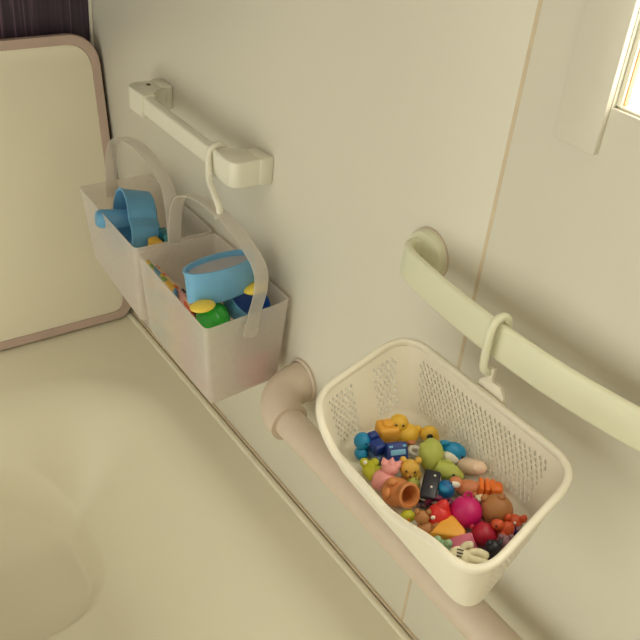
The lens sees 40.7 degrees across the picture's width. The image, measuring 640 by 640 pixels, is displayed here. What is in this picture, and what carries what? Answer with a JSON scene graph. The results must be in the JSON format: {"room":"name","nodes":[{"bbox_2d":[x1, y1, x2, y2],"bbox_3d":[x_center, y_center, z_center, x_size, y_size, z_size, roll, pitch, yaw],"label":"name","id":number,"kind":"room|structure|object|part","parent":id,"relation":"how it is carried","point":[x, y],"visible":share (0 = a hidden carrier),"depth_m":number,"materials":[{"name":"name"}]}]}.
{"room":"bathroom","nodes":[
{"label":"bathroom","id":0,"kind":"room"},
{"bbox_2d":[0,0,89,41],"bbox_3d":[-1.088,-0.303,1.261,1.670,2.020,0.050,-17,40,-31],"label":"wall","id":1,"kind":"structure","parent":0,"point":[18,18],"depth_m":1.55,"materials":[{"name":"brown wood"}]},
{"bbox_2d":[92,0,639,639],"bbox_3d":[0.162,0.007,1.000,0.050,2.020,2.019,-17,40,-31],"label":"wall","id":2,"kind":"structure","parent":0,"point":[380,122],"depth_m":0.96,"materials":[{"name":"plastic"}]},
{"bbox_2d":[88,0,93,46],"bbox_3d":[-0.432,-0.488,1.644,0.006,2.020,0.008,-17,40,-31],"label":"trim","id":3,"kind":"structure","parent":2,"relation":"attached to","point":[89,1],"depth_m":1.60,"materials":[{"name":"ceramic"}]},
{"bbox_2d":[129,78,272,188],"bbox_3d":[-0.190,-0.288,1.302,0.065,0.040,0.348,-17,40,-31],"label":"towel bar","id":4,"kind":"object","parent":2,"relation":"attached to","point":[152,99],"visible":1,"depth_m":1.24,"materials":[{"name":"white plastic"}]},
{"bbox_2d":[80,174,210,320],"bbox_3d":[-0.296,-0.172,1.442,0.138,0.256,0.242,-17,40,-31],"label":"box","id":5,"kind":"object","parent":4,"relation":"hanging from","point":[118,258],"visible":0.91,"depth_m":1.47,"materials":[{"name":"white plastic"}]},
{"bbox_2d":[95,188,159,247],"bbox_3d":[-0.315,-0.159,1.417,0.093,0.106,0.132,-12,38,-25],"label":"scoop","id":6,"kind":"object","parent":5,"relation":"in","point":[133,213],"visible":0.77,"depth_m":1.40,"materials":[{"name":"blue plastic"}]},
{"bbox_3d":[-0.332,-0.169,1.435,0.082,0.031,0.031,-4,2,-27],"label":"handle","id":7,"kind":"part","parent":6,"relation":"part of","materials":[{"name":"blue plastic"}]},
{"bbox_2d":[148,236,162,245],"bbox_3d":[-0.265,-0.072,1.402,0.018,0.132,0.030,-17,40,-31],"label":"block","id":8,"kind":"object","parent":5,"relation":"in","point":[151,240],"visible":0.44,"depth_m":1.37,"materials":[{"name":"yellow plastic"}]},
{"bbox_2d":[158,227,171,241],"bbox_3d":[-0.253,-0.082,1.414,0.012,0.140,0.034,-12,38,-25],"label":"packet","id":9,"kind":"object","parent":5,"relation":"in","point":[164,235],"visible":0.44,"depth_m":1.37,"materials":[{"name":"plastic"}]},
{"bbox_3d":[-0.260,-0.370,1.413,0.022,0.040,0.041,-17,40,-31],"label":"wall plate","id":10,"kind":"part","parent":4,"relation":"part of","materials":[{"name":"white plastic"}]},
{"bbox_2d":[205,141,227,219],"bbox_3d":[-0.147,-0.197,1.205,0.031,0.089,0.082,4,34,-3],"label":"hook","id":11,"kind":"object","parent":4,"relation":"hanging from","point":[217,144],"visible":1,"depth_m":1.20,"materials":[{"name":"white plastic"}]},
{"bbox_3d":[-0.085,-0.216,1.212,0.022,0.040,0.041,-17,40,-31],"label":"wall plate","id":12,"kind":"part","parent":4,"relation":"part of","materials":[{"name":"white plastic"}]},
{"bbox_2d":[139,234,288,402],"bbox_3d":[-0.158,-0.047,1.276,0.146,0.260,0.256,-17,40,-31],"label":"box","id":13,"kind":"object","parent":2,"relation":"attached to","point":[235,356],"visible":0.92,"depth_m":1.26,"materials":[{"name":"white plastic"}]},
{"bbox_2d":[146,260,177,297],"bbox_3d":[-0.236,-0.011,1.312,0.016,0.139,0.095,-17,40,-31],"label":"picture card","id":14,"kind":"object","parent":13,"relation":"in","point":[163,278],"visible":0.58,"depth_m":1.26,"materials":[{"name":"multicoloured paper"}]},
{"bbox_2d":[155,265,193,315],"bbox_3d":[-0.216,0.001,1.299,0.015,0.136,0.115,-17,40,-31],"label":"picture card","id":15,"kind":"object","parent":13,"relation":"in","point":[182,296],"visible":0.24,"depth_m":1.25,"materials":[{"name":"multicoloured paper"}]},
{"bbox_2d":[174,282,195,317],"bbox_3d":[-0.186,0.022,1.277,0.015,0.132,0.100,-17,40,-31],"label":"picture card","id":16,"kind":"object","parent":13,"relation":"in","point":[176,283],"visible":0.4,"depth_m":1.25,"materials":[{"name":"multicoloured paper"}]},
{"bbox_2d":[196,302,229,327],"bbox_3d":[-0.151,-0.003,1.219,0.048,0.049,0.048,-17,40,-31],"label":"ball","id":17,"kind":"object","parent":13,"relation":"in","point":[219,315],"visible":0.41,"depth_m":1.20,"materials":[{"name":"green plastic"}]},
{"bbox_2d":[183,249,266,312],"bbox_3d":[-0.138,-0.056,1.209,0.123,0.056,0.071,-20,41,-33],"label":"tub","id":18,"kind":"object","parent":13,"relation":"in","point":[212,279],"visible":1,"depth_m":1.20,"materials":[{"name":"blue plastic"}]},
{"bbox_2d":[223,291,270,318],"bbox_3d":[-0.106,-0.025,1.256,0.072,0.062,0.074,1,34,-8],"label":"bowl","id":19,"kind":"object","parent":13,"relation":"in","point":[244,304],"visible":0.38,"depth_m":1.28,"materials":[{"name":"plastic"}]},
{"bbox_2d":[130,307,418,639],"bbox_3d":[0.096,0.414,1.255,0.003,0.005,1.989,-17,40,-31],"label":"trim","id":20,"kind":"structure","parent":2,"relation":"attached to","point":[217,409],"depth_m":1.40,"materials":[{"name":"beige plastic"}]},
{"bbox_2d":[260,358,522,639],"bbox_3d":[0.254,0.382,0.913,0.092,0.086,1.166,-17,40,-31],"label":"bar","id":21,"kind":"object","parent":2,"relation":"attached to","point":[283,413],"visible":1,"depth_m":1.13,"materials":[{"name":"plastic"}]},
{"bbox_2d":[400,0,542,626],"bbox_3d":[0.163,0.029,0.968,0.009,2.020,0.004,-17,40,-31],"label":"trim","id":22,"kind":"structure","parent":2,"relation":"attached to","point":[539,5],"depth_m":0.85,"materials":[{"name":"beige plastic"}]},
{"bbox_2d":[400,226,639,451],"bbox_3d":[0.196,0.016,0.849,0.055,0.062,0.395,-17,40,-31],"label":"handrail","id":23,"kind":"object","parent":2,"relation":"attached to","point":[425,259],"visible":1,"depth_m":0.82,"materials":[{"name":"beige plastic"}]},
{"bbox_2d":[316,313,571,606],"bbox_3d":[0.120,0.099,0.815,0.188,0.177,0.285,-17,40,-31],"label":"mesh basket","id":24,"kind":"object","parent":23,"relation":"hanging from","point":[467,584],"visible":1,"depth_m":0.85,"materials":[{"name":"plastic"}]},
{"bbox_2d":[354,432,369,459],"bbox_3d":[0.043,0.128,0.880,0.018,0.028,0.021,-4,35,-16],"label":"octopus","id":25,"kind":"object","parent":24,"relation":"in","point":[361,440],"visible":0.99,"depth_m":0.87,"materials":[{"name":"blue plastic"}]},
{"bbox_2d":[360,458,380,480],"bbox_3d":[0.051,0.149,0.860,0.020,0.020,0.024,-7,36,-19],"label":"toy crocodile","id":26,"kind":"object","parent":24,"relation":"in","point":[369,468],"visible":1,"depth_m":0.85},
{"bbox_2d":[367,430,384,463],"bbox_3d":[0.058,0.130,0.878,0.018,0.028,0.026,-15,39,-29],"label":"toy truck","id":27,"kind":"object","parent":24,"relation":"in","point":[376,449],"visible":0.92,"depth_m":0.87,"materials":[{"name":"blue plastic"}]},
{"bbox_2d":[371,457,401,490],"bbox_3d":[0.065,0.150,0.846,0.027,0.038,0.024,4,34,-3],"label":"pig","id":28,"kind":"object","parent":24,"relation":"in","point":[389,468],"visible":0.91,"depth_m":0.84},
{"bbox_3d":[0.070,0.138,0.842,0.020,0.012,0.008,7,34,2],"label":"crown","id":29,"kind":"part","parent":28,"relation":"part of","materials":[{"name":"pink plastic"}]},
{"bbox_2d":[375,419,399,442],"bbox_3d":[0.070,0.116,0.895,0.023,0.027,0.020,-2,35,-13],"label":"block","id":30,"kind":"object","parent":24,"relation":"in","point":[386,430],"visible":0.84,"depth_m":0.89,"materials":[{"name":"orange plastic"}]},
{"bbox_2d":[384,441,407,461],"bbox_3d":[0.077,0.134,0.870,0.022,0.024,0.023,-4,35,-14],"label":"bus","id":31,"kind":"object","parent":24,"relation":"in","point":[398,449],"visible":0.72,"depth_m":0.86,"materials":[{"name":"blue plastic"}]},
{"bbox_2d":[381,477,419,508],"bbox_3d":[0.077,0.166,0.827,0.036,0.036,0.038,4,34,-3],"label":"pot","id":32,"kind":"object","parent":24,"relation":"in","point":[397,492],"visible":1,"depth_m":0.82,"materials":[{"name":"plastic"}]},
{"bbox_2d":[390,414,421,444],"bbox_3d":[0.087,0.113,0.896,0.033,0.031,0.024,21,37,21],"label":"duck","id":33,"kind":"object","parent":24,"relation":"in","point":[409,433],"visible":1,"depth_m":0.89},
{"bbox_2d":[400,510,414,521],"bbox_3d":[0.083,0.185,0.815,0.013,0.012,0.013,-25,45,-38],"label":"chick","id":34,"kind":"object","parent":24,"relation":"in","point":[408,515],"visible":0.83,"depth_m":0.81},
{"bbox_2d":[399,456,421,480],"bbox_3d":[0.089,0.148,0.853,0.024,0.031,0.021,-21,42,-34],"label":"bear","id":35,"kind":"object","parent":24,"relation":"in","point":[410,468],"visible":0.96,"depth_m":0.84},
{"bbox_2d":[407,477,419,487],"bbox_3d":[0.091,0.159,0.843,0.013,0.016,0.013,4,34,-3],"label":"pea","id":36,"kind":"object","parent":24,"relation":"in","point":[414,480],"visible":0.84,"depth_m":0.84,"materials":[{"name":"green plastic"}]},
{"bbox_2d":[408,445,419,456],"bbox_3d":[0.097,0.134,0.881,0.017,0.006,0.016,4,34,-3],"label":"ring","id":37,"kind":"object","parent":24,"relation":"in","point":[411,447],"visible":0.82,"depth_m":0.88,"materials":[{"name":"white plastic"}]},
{"bbox_2d":[414,508,438,533],"bbox_3d":[0.098,0.190,0.800,0.025,0.029,0.023,4,34,-3],"label":"bear","id":38,"kind":"object","parent":24,"relation":"in","point":[422,517],"visible":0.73,"depth_m":0.80},
{"bbox_3d":[0.106,0.192,0.798,0.009,0.011,0.007,4,34,-3],"label":"arm","id":39,"kind":"part","parent":38,"relation":"part of"},
{"bbox_2d":[416,469,440,508],"bbox_3d":[0.105,0.164,0.833,0.019,0.026,0.035,12,34,9],"label":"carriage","id":40,"kind":"object","parent":24,"relation":"in","point":[431,479],"visible":0.98,"depth_m":0.82,"materials":[{"name":"black plastic"}]},
{"bbox_2d":[420,426,439,440],"bbox_3d":[0.114,0.119,0.895,0.021,0.019,0.015,4,34,-3],"label":"bee","id":41,"kind":"object","parent":24,"relation":"in","point":[426,432],"visible":0.74,"depth_m":0.89},
{"bbox_2d":[418,438,443,469],"bbox_3d":[0.111,0.135,0.864,0.025,0.032,0.028,4,34,-3],"label":"egg","id":42,"kind":"object","parent":24,"relation":"in","point":[431,451],"visible":0.91,"depth_m":0.85,"materials":[{"name":"plastic"}]},
{"bbox_2d":[422,495,443,506],"bbox_3d":[0.109,0.173,0.822,0.024,0.014,0.007,4,34,-3],"label":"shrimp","id":43,"kind":"object","parent":24,"relation":"in","point":[438,497],"visible":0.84,"depth_m":0.82,"materials":[{"name":"plastic"}]},
{"bbox_2d":[428,499,451,523],"bbox_3d":[0.111,0.181,0.806,0.025,0.035,0.024,-18,40,-31],"label":"bird","id":44,"kind":"object","parent":24,"relation":"in","point":[441,511],"visible":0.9,"depth_m":0.80},
{"bbox_2d":[434,535,452,549],"bbox_3d":[0.111,0.206,0.782,0.026,0.020,0.017,16,35,14],"label":"frog","id":45,"kind":"object","parent":24,"relation":"in","point":[448,543],"visible":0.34,"depth_m":0.78},
{"bbox_2d":[438,480,454,498],"bbox_3d":[0.121,0.165,0.836,0.019,0.023,0.020,4,34,-3],"label":"ball","id":46,"kind":"object","parent":24,"relation":"in","point":[446,490],"visible":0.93,"depth_m":0.83,"materials":[{"name":"blue plastic"}]},
{"bbox_2d":[430,515,465,539],"bbox_3d":[0.118,0.194,0.799,0.033,0.021,0.025,10,34,6],"label":"cheese","id":47,"kind":"object","parent":24,"relation":"in","point":[449,528],"visible":0.77,"depth_m":0.79,"materials":[{"name":"plastic"}]},
{"bbox_2d":[434,459,464,479],"bbox_3d":[0.128,0.149,0.852,0.032,0.023,0.020,12,34,9],"label":"fish","id":48,"kind":"object","parent":24,"relation":"in","point":[448,469],"visible":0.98,"depth_m":0.85},
{"bbox_2d":[440,440,465,464],"bbox_3d":[0.134,0.133,0.870,0.027,0.025,0.022,-11,37,-24],"label":"toy whale","id":49,"kind":"object","parent":24,"relation":"in","point":[453,451],"visible":0.95,"depth_m":0.86,"materials":[{"name":"blue plastic"}]},
{"bbox_2d":[449,476,478,497],"bbox_3d":[0.141,0.162,0.837,0.035,0.021,0.018,9,34,4],"label":"deer","id":50,"kind":"object","parent":24,"relation":"in","point":[461,486],"visible":0.78,"depth_m":0.83},
{"bbox_2d":[450,533,477,548],"bbox_3d":[0.131,0.200,0.781,0.029,0.024,0.029,18,36,17],"label":"cone","id":51,"kind":"object","parent":24,"relation":"in","point":[458,540],"visible":0.33,"depth_m":0.78,"materials":[{"name":"pink plastic"}]},
{"bbox_2d":[450,491,481,528],"bbox_3d":[0.137,0.178,0.807,0.030,0.036,0.031,4,34,-3],"label":"ball","id":52,"kind":"object","parent":24,"relation":"in","point":[467,510],"visible":0.98,"depth_m":0.80,"materials":[{"name":"pink plastic"}]},
{"bbox_2d":[449,541,488,563],"bbox_3d":[0.132,0.208,0.757,0.039,0.021,0.020,17,35,16],"label":"toy hand","id":53,"kind":"object","parent":24,"relation":"in","point":[472,555],"visible":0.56,"depth_m":0.76},
{"bbox_2d":[458,457,486,474],"bbox_3d":[0.151,0.147,0.859,0.017,0.024,0.030,-22,43,-35],"label":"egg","id":54,"kind":"object","parent":24,"relation":"in","point":[469,466],"visible":1,"depth_m":0.85,"materials":[{"name":"beige plastic"}]},
{"bbox_3d":[0.153,0.146,0.851,0.009,0.007,0.007,16,35,14],"label":"arm","id":55,"kind":"part","parent":54,"relation":"part of"},
{"bbox_2d":[475,494,482,502],"bbox_3d":[0.153,0.172,0.827,0.008,0.008,0.008,-7,36,-19],"label":"toy dice","id":56,"kind":"object","parent":24,"relation":"in","point":[478,497],"visible":0.41,"depth_m":0.82,"materials":[{"name":"white plastic"}]},
{"bbox_2d":[469,521,496,546],"bbox_3d":[0.150,0.196,0.789,0.026,0.023,0.023,4,34,-3],"label":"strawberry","id":57,"kind":"object","parent":24,"relation":"in","point":[481,532],"visible":0.91,"depth_m":0.78,"materials":[{"name":"red plastic"}]},
{"bbox_2d":[478,477,502,494],"bbox_3d":[0.165,0.164,0.835,0.024,0.016,0.016,8,34,2],"label":"barrel","id":58,"kind":"object","parent":24,"relation":"in","point":[487,487],"visible":0.77,"depth_m":0.83,"materials":[{"name":"orange plastic"}]},
{"bbox_2d":[480,538,502,559],"bbox_3d":[0.147,0.204,0.766,0.029,0.033,0.017,4,34,-3],"label":"cat","id":59,"kind":"object","parent":24,"relation":"in","point":[493,547],"visible":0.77,"depth_m":0.76},
{"bbox_2d":[480,493,512,523],"bbox_3d":[0.165,0.176,0.808,0.032,0.035,0.029,-5,35,-17],"label":"bear","id":60,"kind":"object","parent":24,"relation":"in","point":[494,506],"visible":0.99,"depth_m":0.80},
{"bbox_2d":[490,519,514,537],"bbox_3d":[0.168,0.195,0.791,0.021,0.028,0.022,-22,43,-35],"label":"dinosaur","id":61,"kind":"object","parent":24,"relation":"in","point":[504,527],"visible":0.77,"depth_m":0.79},
{"bbox_2d":[496,533,513,547],"bbox_3d":[0.166,0.201,0.778,0.016,0.022,0.014,4,34,-3],"label":"mouse","id":62,"kind":"object","parent":24,"relation":"in","point":[506,538],"visible":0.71,"depth_m":0.77,"materials":[{"name":"pink plastic"}]},
{"bbox_2d":[504,514,527,526],"bbox_3d":[0.180,0.184,0.798,0.022,0.017,0.015,4,34,-3],"label":"crab","id":63,"kind":"object","parent":24,"relation":"in","point":[516,520],"visible":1,"depth_m":0.79},
{"bbox_2d":[513,526,521,535],"bbox_3d":[0.182,0.195,0.796,0.017,0.011,0.011,30,40,31],"label":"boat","id":64,"kind":"object","parent":24,"relation":"in","point":[517,528],"visible":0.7,"depth_m":0.79,"materials":[{"name":"purple plastic"}]},
{"bbox_2d":[553,0,639,154],"bbox_3d":[0.438,-0.249,0.399,0.026,0.600,0.674,-17,40,-31],"label":"window","id":65,"kind":"structure","parent":2,"relation":"in","point":[607,26],"depth_m":0.72,"materials":[{"name":"plastic"}]},
{"bbox_3d":[0.455,-0.231,0.390,0.016,0.497,0.625,-17,40,-31],"label":"frame","id":66,"kind":"part","parent":65,"relation":"part of","materials":[{"name":"white plastic"}]},
{"bbox_3d":[0.458,-0.232,0.392,0.006,0.491,0.619,-17,40,-31],"label":"pane","id":67,"kind":"part","parent":65,"relation":"part of","materials":[{"name":"white"}]},
{"bbox_3d":[-0.615,1.077,1.144,1.720,0.050,2.119,-17,40,-31],"label":"floor","id":68,"kind":"structure","parent":0,"visible":0},
{"bbox_2d":[0,310,411,639],"bbox_3d":[-0.227,0.720,1.221,0.716,0.523,1.976,-17,40,-31],"label":"bathtub","id":69,"kind":"object","parent":68,"relation":"on","point":[131,509],"visible":0.85,"depth_m":1.49,"materials":[{"name":"plastic"}]},
{"bbox_2d":[0,33,130,350],"bbox_3d":[-0.701,-0.180,1.519,0.720,0.558,0.138,-17,40,-31],"label":"lid","id":70,"kind":"object","parent":69,"relation":"on","point":[55,138],"visible":0.91,"depth_m":1.63,"materials":[{"name":"white plastic"}]}
]}

